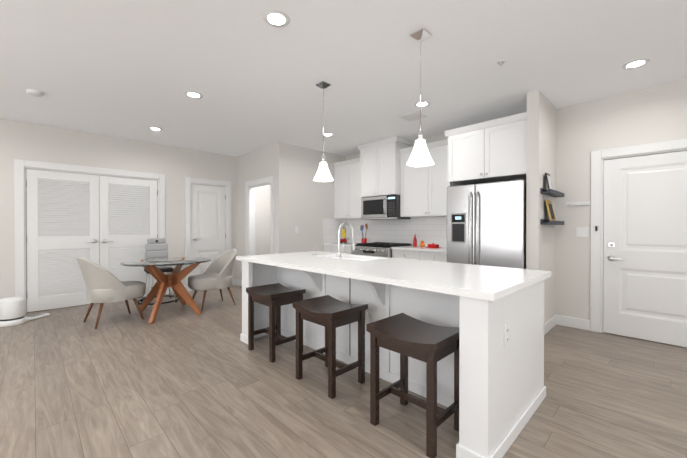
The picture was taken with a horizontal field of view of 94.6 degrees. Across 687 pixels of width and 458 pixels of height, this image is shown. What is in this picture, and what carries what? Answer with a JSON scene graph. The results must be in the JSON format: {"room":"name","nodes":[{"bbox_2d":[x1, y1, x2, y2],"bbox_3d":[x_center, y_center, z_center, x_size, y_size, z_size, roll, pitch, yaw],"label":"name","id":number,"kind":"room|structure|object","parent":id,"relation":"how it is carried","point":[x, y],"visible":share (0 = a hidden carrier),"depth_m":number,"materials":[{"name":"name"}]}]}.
{"room":"dining room and kitchen","nodes":[
{"label":"dining room and kitchen","id":0,"kind":"room"},
{"bbox_2d":[0,118,235,298],"bbox_3d":[-4.515,-0.161,4.671,6.390,2.740,0.120,0,0,-44],"label":"wall","id":1,"kind":"structure","parent":0,"point":[20,140],"depth_m":5.18,"materials":[{"name":"paint"}]},
{"bbox_2d":[26,169,98,311],"bbox_3d":[-4.256,0.165,4.842,0.840,2.070,0.098,0,0,-44],"label":"louvered door","id":2,"kind":"structure","parent":1,"relation":"in","point":[62,219],"depth_m":4.81,"materials":[{"name":"white wood"}]},
{"bbox_2d":[99,175,157,296],"bbox_3d":[-3.654,0.162,5.433,0.840,2.070,0.098,0,0,-44],"label":"louvered door","id":3,"kind":"structure","parent":1,"relation":"in","point":[127,218],"depth_m":5.41,"materials":[{"name":"white wood"}]},
{"bbox_2d":[191,184,225,275],"bbox_3d":[-2.698,0.156,6.372,0.680,2.070,0.102,0,0,-44],"label":"door","id":4,"kind":"structure","parent":1,"relation":"in","point":[208,235],"depth_m":6.36,"materials":[{"name":"white wood"}]},
{"bbox_2d":[236,143,275,280],"bbox_3d":[-1.713,-0.170,6.256,0.130,2.740,1.500,0,0,-44],"label":"wall","id":5,"kind":"structure","parent":0,"point":[260,163],"depth_m":6.62,"materials":[{"name":"paint"}]},
{"bbox_2d":[276,142,343,253],"bbox_3d":[-0.597,-0.170,6.209,1.640,2.740,0.130,0,0,-44],"label":"wall","id":6,"kind":"structure","parent":0,"point":[303,202],"depth_m":5.93,"materials":[{"name":"paint"}]},
{"bbox_2d":[14,138,686,334],"bbox_3d":[-0.776,0.127,2.002,8.050,2.195,9.170,0,0,-44],"label":"door trim","id":7,"kind":"structure","parent":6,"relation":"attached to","point":[594,323],"depth_m":4.49,"materials":[{"name":"white wood"}]},
{"bbox_2d":[0,285,686,457],"bbox_3d":[-0.728,1.271,2.567,9.100,0.100,10.100,0,0,-44],"label":"floor","id":8,"kind":"structure","parent":0,"point":[177,379],"depth_m":2.30,"materials":[{"name":"brown wood"}]},
{"bbox_2d":[0,297,49,326],"bbox_3d":[-4.206,1.044,4.173,0.504,0.336,0.424,0,0,-44],"label":"pet feeder","id":9,"kind":"object","parent":8,"relation":"on","point":[12,311],"visible":1,"depth_m":3.98,"materials":[{"name":"white plastic"}]},
{"bbox_2d":[77,256,145,328],"bbox_3d":[-3.041,0.775,4.171,0.725,0.882,0.576,0,0,-44],"label":"dining chair","id":10,"kind":"object","parent":8,"relation":"on","point":[103,285],"visible":1,"depth_m":3.92,"materials":[{"name":"fabric"}]},
{"bbox_2d":[137,238,178,304],"bbox_3d":[-3.050,0.681,5.231,0.626,1.050,0.626,0,0,-44],"label":"chair","id":11,"kind":"object","parent":8,"relation":"on","point":[156,247],"visible":0.52,"depth_m":5.30,"materials":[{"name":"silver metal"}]},
{"bbox_2d":[120,257,211,323],"bbox_3d":[-2.519,0.840,4.562,1.144,0.773,1.144,0,0,-44],"label":"dining table","id":12,"kind":"object","parent":8,"relation":"on","point":[172,279],"visible":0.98,"depth_m":4.51,"materials":[{"name":"brown wood"}]},
{"bbox_2d":[188,249,236,310],"bbox_3d":[-2.048,0.770,5.010,0.720,0.882,0.566,0,0,-44],"label":"dining chair","id":13,"kind":"object","parent":8,"relation":"on","point":[217,274],"visible":1,"depth_m":4.89,"materials":[{"name":"fabric"}]},
{"bbox_2d":[246,283,305,362],"bbox_3d":[-0.680,0.905,3.165,0.390,0.625,0.475,0,0,-44],"label":"stool","id":14,"kind":"object","parent":8,"relation":"on","point":[275,297],"visible":0.88,"depth_m":3.10,"materials":[{"name":"brown wood"}]},
{"bbox_2d":[293,295,367,398],"bbox_3d":[-0.110,0.909,2.555,0.390,0.625,0.475,0,0,-44],"label":"stool","id":15,"kind":"object","parent":8,"relation":"on","point":[330,314],"visible":1,"depth_m":2.50,"materials":[{"name":"brown wood"}]},
{"bbox_2d":[324,246,350,253],"bbox_3d":[0.123,0.762,6.228,0.610,0.876,0.850,0,0,-44],"label":"base cabinet","id":16,"kind":"object","parent":8,"relation":"on","point":[333,249],"depth_m":6.06,"materials":[{"name":"white wood"}]},
{"bbox_2d":[323,242,356,245],"bbox_3d":[0.114,0.305,6.216,0.635,0.038,0.854,0,0,-44],"label":"countertop","id":17,"kind":"structure","parent":16,"relation":"on","point":[325,244],"depth_m":6.18,"materials":[{"name":"white stone"}]},
{"bbox_2d":[340,227,348,242],"bbox_3d":[0.003,0.122,6.400,0.234,0.325,0.234,0,0,-44],"label":"banana hanger","id":18,"kind":"object","parent":17,"relation":"on","point":[343,236],"visible":0.96,"depth_m":6.39,"materials":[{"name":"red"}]},
{"bbox_2d":[360,224,367,242],"bbox_3d":[0.393,0.091,6.087,0.104,0.392,0.206,0,0,-44],"label":"utensil crock","id":19,"kind":"object","parent":17,"relation":"on","point":[363,240],"visible":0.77,"depth_m":6.06,"materials":[{"name":"red ceramic"}]},
{"bbox_2d":[351,242,411,257],"bbox_3d":[0.655,0.726,5.572,0.727,0.955,0.816,0,0,-44],"label":"range","id":20,"kind":"object","parent":8,"relation":"on","point":[380,249],"visible":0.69,"depth_m":5.35,"materials":[{"name":"silver metal"}]},
{"bbox_2d":[240,254,546,457],"bbox_3d":[0.180,0.781,2.884,1.070,0.876,2.639,0,0,-44],"label":"kitchen island","id":21,"kind":"object","parent":8,"relation":"on","point":[494,315],"depth_m":2.15,"materials":[{"name":"white wood"}]},
{"bbox_2d":[236,250,551,301],"bbox_3d":[0.166,0.324,2.906,1.110,0.038,2.740,0,0,-44],"label":"island countertop","id":22,"kind":"structure","parent":21,"relation":"on","point":[486,283],"depth_m":2.26,"materials":[{"name":"white stone"}]},
{"bbox_2d":[366,313,458,457],"bbox_3d":[0.450,0.912,1.962,0.390,0.625,0.475,0,0,-44],"label":"stool","id":23,"kind":"object","parent":8,"relation":"on","point":[405,336],"visible":0.96,"depth_m":1.91,"materials":[{"name":"brown wood"}]},
{"bbox_2d":[392,250,446,261],"bbox_3d":[1.357,0.769,4.969,0.610,0.876,1.015,0,0,-44],"label":"base cabinet","id":24,"kind":"object","parent":8,"relation":"on","point":[423,253],"depth_m":4.76,"materials":[{"name":"white wood"}]},
{"bbox_2d":[391,246,446,253],"bbox_3d":[1.348,0.312,4.957,0.635,0.038,1.020,0,0,-44],"label":"countertop","id":25,"kind":"structure","parent":24,"relation":"on","point":[443,250],"depth_m":4.78,"materials":[{"name":"white stone"}]},
{"bbox_2d":[413,235,416,246],"bbox_3d":[1.187,0.179,5.250,0.064,0.225,0.063,0,0,-44],"label":"oil bottle","id":26,"kind":"object","parent":25,"relation":"on","point":[415,242],"visible":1,"depth_m":5.22,"materials":[{"name":"red glass"}]},
{"bbox_2d":[425,243,440,247],"bbox_3d":[1.395,0.254,4.923,0.120,0.080,0.210,0,0,-44],"label":"butter dish","id":27,"kind":"object","parent":25,"relation":"on","point":[433,245],"visible":1,"depth_m":4.88,"materials":[{"name":"red ceramic"}]},
{"bbox_2d":[447,179,525,268],"bbox_3d":[1.954,0.319,4.146,0.846,1.787,0.937,0,0,-44],"label":"fridge","id":28,"kind":"object","parent":8,"relation":"on","point":[486,224],"visible":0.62,"depth_m":3.83,"materials":[{"name":"silver metal"}]},
{"bbox_2d":[0,0,686,156],"bbox_3d":[-0.728,-1.569,2.550,9.100,0.100,10.100,0,0,-44],"label":"ceiling","id":29,"kind":"structure","parent":0,"point":[131,69],"depth_m":2.91,"materials":[{"name":"paint"}]},
{"bbox_2d":[26,89,43,96],"bbox_3d":[-3.420,-1.505,3.511,0.140,0.037,0.140,0,0,-44],"label":"smoke detector","id":30,"kind":"object","parent":29,"relation":"attached to","point":[33,92],"visible":1,"depth_m":3.48,"materials":[{"name":"white plastic"}]},
{"bbox_2d":[148,127,162,130],"bbox_3d":[-2.877,-1.530,4.842,0.195,0.004,0.195,0,0,40],"label":"recessed light","id":31,"kind":"object","parent":29,"relation":"in","point":[151,128],"depth_m":4.82,"materials":[{"name":"white"}]},
{"bbox_2d":[184,91,202,97],"bbox_3d":[-1.701,-1.522,3.600,0.195,0.004,0.195,0,0,40],"label":"recessed light","id":32,"kind":"object","parent":29,"relation":"in","point":[192,94],"depth_m":3.58,"materials":[{"name":"white"}]},
{"bbox_2d":[263,10,289,26],"bbox_3d":[-0.484,-1.515,2.286,0.195,0.004,0.195,0,0,40],"label":"recessed light","id":33,"kind":"object","parent":29,"relation":"in","point":[277,17],"depth_m":2.28,"materials":[{"name":"white"}]},
{"bbox_2d":[313,80,333,181],"bbox_3d":[-0.211,-1.015,3.326,0.188,1.014,0.188,0,0,-44],"label":"pendant light","id":34,"kind":"object","parent":29,"relation":"hanging from","point":[323,174],"visible":1,"depth_m":3.30,"materials":[{"name":"white glass"}]},
{"bbox_2d":[398,111,426,121],"bbox_3d":[0.937,-1.520,4.295,0.280,0.015,0.280,0,0,-44],"label":"ceiling vent","id":35,"kind":"object","parent":29,"relation":"in","point":[412,116],"visible":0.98,"depth_m":4.27,"materials":[{"name":"white plastic"}]},
{"bbox_2d":[406,27,433,166],"bbox_3d":[0.600,-1.010,2.469,0.188,1.014,0.188,0,0,-44],"label":"pendant light","id":36,"kind":"object","parent":29,"relation":"hanging from","point":[420,156],"visible":1,"depth_m":2.44,"materials":[{"name":"white glass"}]},
{"bbox_2d":[414,101,429,106],"bbox_3d":[0.961,-1.524,3.870,0.195,0.004,0.195,0,0,10],"label":"recessed light","id":37,"kind":"object","parent":29,"relation":"in","point":[423,103],"depth_m":3.87,"materials":[{"name":"white"}]},
{"bbox_2d":[621,58,649,68],"bbox_3d":[2.691,-1.518,2.919,0.195,0.004,0.195,0,0,40],"label":"recessed light","id":38,"kind":"object","parent":29,"relation":"in","point":[637,63],"depth_m":2.91,"materials":[{"name":"white"}]},
{"bbox_2d":[344,79,686,319],"bbox_3d":[2.615,-0.158,4.205,0.120,2.740,7.510,0,0,-44],"label":"wall","id":39,"kind":"structure","parent":0,"point":[563,143],"depth_m":3.81,"materials":[{"name":"paint"}]},
{"bbox_2d":[333,161,344,218],"bbox_3d":[0.093,-0.776,6.450,0.330,1.130,0.477,0,0,-44],"label":"upper cabinet","id":40,"kind":"object","parent":39,"relation":"attached to","point":[339,168],"depth_m":6.40,"materials":[{"name":"white wood"}]},
{"bbox_2d":[345,160,360,218],"bbox_3d":[0.342,-0.775,6.196,0.330,1.130,0.477,0,0,-44],"label":"upper cabinet","id":41,"kind":"object","parent":39,"relation":"attached to","point":[352,205],"depth_m":6.16,"materials":[{"name":"white wood"}]},
{"bbox_2d":[357,142,373,199],"bbox_3d":[0.627,-1.055,5.811,0.460,0.945,0.460,0,0,-44],"label":"upper cabinet","id":42,"kind":"object","parent":39,"relation":"attached to","point":[365,162],"depth_m":5.73,"materials":[{"name":"white wood"}]},
{"bbox_2d":[323,216,446,246],"bbox_3d":[0.762,0.042,5.559,0.628,0.494,2.698,0,0,-44],"label":"backsplash","id":43,"kind":"structure","parent":39,"relation":"attached to","point":[429,230],"depth_m":5.83,"materials":[{"name":"tile"}]},
{"bbox_2d":[373,136,412,195],"bbox_3d":[0.863,-1.054,5.570,0.460,0.945,0.460,0,0,-44],"label":"upper cabinet","id":44,"kind":"object","parent":39,"relation":"attached to","point":[387,152],"depth_m":5.37,"materials":[{"name":"white wood"}]},
{"bbox_2d":[361,195,409,219],"bbox_3d":[0.737,-0.374,5.686,0.458,0.405,0.788,0,0,-44],"label":"microwave","id":45,"kind":"object","parent":44,"relation":"attached to","point":[386,207],"visible":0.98,"depth_m":5.51,"materials":[{"name":"silver metal"}]},
{"bbox_2d":[400,146,424,216],"bbox_3d":[1.280,-0.769,5.240,0.330,1.130,0.589,0,0,-44],"label":"upper cabinet","id":46,"kind":"object","parent":39,"relation":"attached to","point":[412,198],"depth_m":5.18,"materials":[{"name":"white wood"}]},
{"bbox_2d":[425,140,464,215],"bbox_3d":[1.607,-0.767,4.906,0.330,1.130,0.589,0,0,-44],"label":"upper cabinet","id":47,"kind":"object","parent":39,"relation":"attached to","point":[435,186],"depth_m":4.86,"materials":[{"name":"white wood"}]},
{"bbox_2d":[445,124,484,184],"bbox_3d":[1.867,-0.984,4.360,0.720,0.690,0.546,0,0,-44],"label":"upper cabinet","id":48,"kind":"object","parent":39,"relation":"attached to","point":[461,143],"depth_m":4.18,"materials":[{"name":"white wood"}]},
{"bbox_2d":[566,201,589,206],"bbox_3d":[2.842,-0.300,3.845,0.057,0.063,0.240,0,0,-44],"label":"hook rail","id":49,"kind":"object","parent":39,"relation":"attached to","point":[574,204],"visible":1,"depth_m":3.86,"materials":[{"name":"white plastic"}]},
{"bbox_2d":[576,226,597,236],"bbox_3d":[2.916,0.029,3.794,0.030,0.130,0.208,0,0,-35],"label":"switch plate","id":50,"kind":"object","parent":39,"relation":"attached to","point":[582,231],"depth_m":3.82,"materials":[{"name":"white plastic"}]},
{"bbox_2d":[603,151,686,346],"bbox_3d":[3.341,0.203,3.382,0.102,2.010,0.880,0,0,-44],"label":"entry door","id":51,"kind":"structure","parent":39,"relation":"in","point":[645,256],"depth_m":3.45,"materials":[{"name":"white wood"}]},
{"bbox_2d":[526,90,555,322],"bbox_3d":[2.378,-0.156,3.797,0.770,2.740,0.120,0,0,-44],"label":"wall","id":52,"kind":"structure","parent":0,"point":[541,114],"depth_m":3.57,"materials":[{"name":"paint"}]},
{"bbox_2d":[477,112,526,182],"bbox_3d":[2.165,-0.982,4.057,0.720,0.690,0.547,0,0,-44],"label":"upper cabinet","id":53,"kind":"object","parent":52,"relation":"attached to","point":[494,150],"depth_m":3.82,"materials":[{"name":"white wood"}]},
{"bbox_2d":[540,188,563,224],"bbox_3d":[2.466,-0.253,3.728,0.660,0.405,0.099,0,0,-44],"label":"ledges","id":54,"kind":"object","parent":52,"relation":"attached to","point":[553,193],"visible":1,"depth_m":3.61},
{"bbox_2d":[545,173,552,190],"bbox_3d":[2.355,-0.528,3.625,0.170,0.219,0.050,0,0,-44],"label":"picture frame","id":55,"kind":"object","parent":54,"relation":"on","point":[548,178],"depth_m":3.59,"materials":[{"name":"paper"}]},
{"bbox_2d":[545,200,555,220],"bbox_3d":[2.394,-0.203,3.658,0.210,0.261,0.069,0,0,-44],"label":"picture frame","id":56,"kind":"object","parent":54,"relation":"on","point":[551,214],"depth_m":3.62,"materials":[{"name":"wood"}]}
]}

